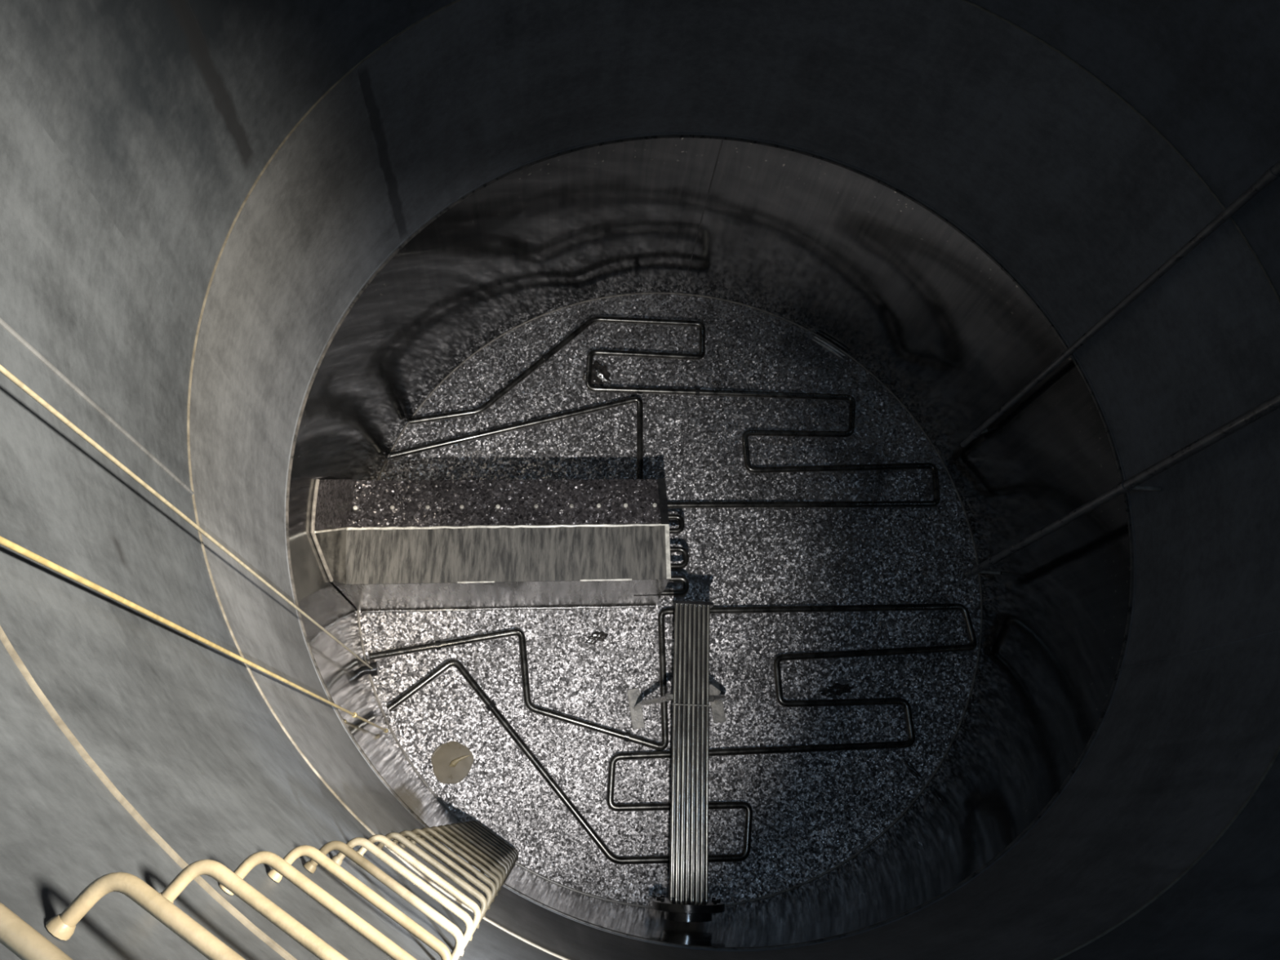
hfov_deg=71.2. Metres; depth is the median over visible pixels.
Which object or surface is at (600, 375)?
lump
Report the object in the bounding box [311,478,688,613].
heater housing
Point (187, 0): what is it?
trim
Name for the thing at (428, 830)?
ladder rung
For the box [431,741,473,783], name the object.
drain sump
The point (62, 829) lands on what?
wall
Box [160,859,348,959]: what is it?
ladder rung
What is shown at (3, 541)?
wire
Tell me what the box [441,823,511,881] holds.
ladder rung
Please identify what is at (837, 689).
lump
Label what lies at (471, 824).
iron
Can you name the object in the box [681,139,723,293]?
trim
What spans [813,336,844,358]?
trim
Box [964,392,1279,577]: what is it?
pipe
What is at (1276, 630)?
trim
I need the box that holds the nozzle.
[361,661,379,676]
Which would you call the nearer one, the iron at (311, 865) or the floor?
the iron at (311, 865)
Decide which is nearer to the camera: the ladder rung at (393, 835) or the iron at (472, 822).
the ladder rung at (393, 835)
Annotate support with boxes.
[626,682,725,729]
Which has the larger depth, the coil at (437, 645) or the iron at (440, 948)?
the coil at (437, 645)
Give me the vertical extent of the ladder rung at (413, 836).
0.038 m
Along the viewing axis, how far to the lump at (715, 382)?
9.29 m
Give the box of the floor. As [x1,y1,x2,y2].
[359,293,980,906]
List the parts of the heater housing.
gusset plate, gusset plate, roof panel, roof panel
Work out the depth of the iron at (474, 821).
7.23 m
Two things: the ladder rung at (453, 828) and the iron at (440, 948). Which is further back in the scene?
the ladder rung at (453, 828)
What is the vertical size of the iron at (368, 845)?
0.038 m
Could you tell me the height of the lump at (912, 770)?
0.044 m
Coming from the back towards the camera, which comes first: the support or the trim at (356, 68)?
the support
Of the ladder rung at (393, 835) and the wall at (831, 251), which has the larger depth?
the wall at (831, 251)
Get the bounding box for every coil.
[369,603,977,864]
[389,315,940,511]
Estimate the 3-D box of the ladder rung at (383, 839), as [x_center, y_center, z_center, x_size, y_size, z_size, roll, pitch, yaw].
[-0.759,1.398,3.101,0.508,0.038,0.106,33,70,7]
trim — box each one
[0,317,194,494]
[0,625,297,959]
[186,0,262,169]
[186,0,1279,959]
[284,132,1136,951]
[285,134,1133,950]
[355,67,401,244]
[357,292,982,907]
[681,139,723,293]
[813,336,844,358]
[1118,628,1279,671]
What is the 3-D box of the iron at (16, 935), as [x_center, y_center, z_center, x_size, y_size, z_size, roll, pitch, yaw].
[-0.527,0.578,0.878,0.508,0.038,0.106,33,70,7]
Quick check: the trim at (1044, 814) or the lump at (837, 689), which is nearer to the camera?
the trim at (1044, 814)
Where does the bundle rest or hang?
on the support
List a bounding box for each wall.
[0,639,285,959]
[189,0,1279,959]
[288,137,1130,946]
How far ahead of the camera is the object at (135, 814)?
1.79 m
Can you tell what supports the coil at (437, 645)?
on the floor
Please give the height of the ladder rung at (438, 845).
0.038 m
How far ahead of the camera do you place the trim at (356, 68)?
5.76 m
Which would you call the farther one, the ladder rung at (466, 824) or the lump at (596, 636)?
the lump at (596, 636)
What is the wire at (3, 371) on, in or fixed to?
hanging from the ceiling
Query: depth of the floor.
8.49 m
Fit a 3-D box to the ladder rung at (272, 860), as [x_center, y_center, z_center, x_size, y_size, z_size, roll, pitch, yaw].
[-0.627,0.930,1.831,0.508,0.038,0.106,33,70,7]
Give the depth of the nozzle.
7.65 m
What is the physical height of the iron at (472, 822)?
0.038 m
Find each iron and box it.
[0,902,72,959]
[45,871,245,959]
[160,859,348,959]
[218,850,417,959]
[267,844,452,959]
[302,840,464,959]
[331,837,473,956]
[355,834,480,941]
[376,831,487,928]
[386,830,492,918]
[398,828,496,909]
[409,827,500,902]
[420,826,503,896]
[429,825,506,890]
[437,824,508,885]
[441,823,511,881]
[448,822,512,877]
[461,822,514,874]
[465,821,515,871]
[467,821,517,868]
[471,820,518,865]
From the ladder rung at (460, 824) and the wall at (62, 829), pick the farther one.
the ladder rung at (460, 824)
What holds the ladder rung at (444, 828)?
attached to the wall at (950, 104)
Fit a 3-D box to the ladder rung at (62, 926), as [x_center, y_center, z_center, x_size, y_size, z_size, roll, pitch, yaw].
[-0.561,0.695,1.196,0.508,0.038,0.106,33,70,7]
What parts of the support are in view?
foot plate, leg, foot plate, leg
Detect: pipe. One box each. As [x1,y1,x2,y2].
[960,160,1279,447]
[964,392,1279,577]
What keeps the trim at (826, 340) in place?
attached to the wall at (831, 251)
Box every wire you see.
[0,364,372,669]
[0,536,388,733]
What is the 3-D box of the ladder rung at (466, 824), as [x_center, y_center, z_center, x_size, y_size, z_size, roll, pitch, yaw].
[-1.091,2.569,6.275,0.508,0.038,0.106,33,70,7]
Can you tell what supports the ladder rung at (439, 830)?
attached to the wall at (950, 104)
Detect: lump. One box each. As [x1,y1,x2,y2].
[582,360,610,386]
[584,631,608,644]
[711,379,721,386]
[817,682,853,696]
[902,757,921,780]
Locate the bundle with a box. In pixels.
[652,600,724,922]

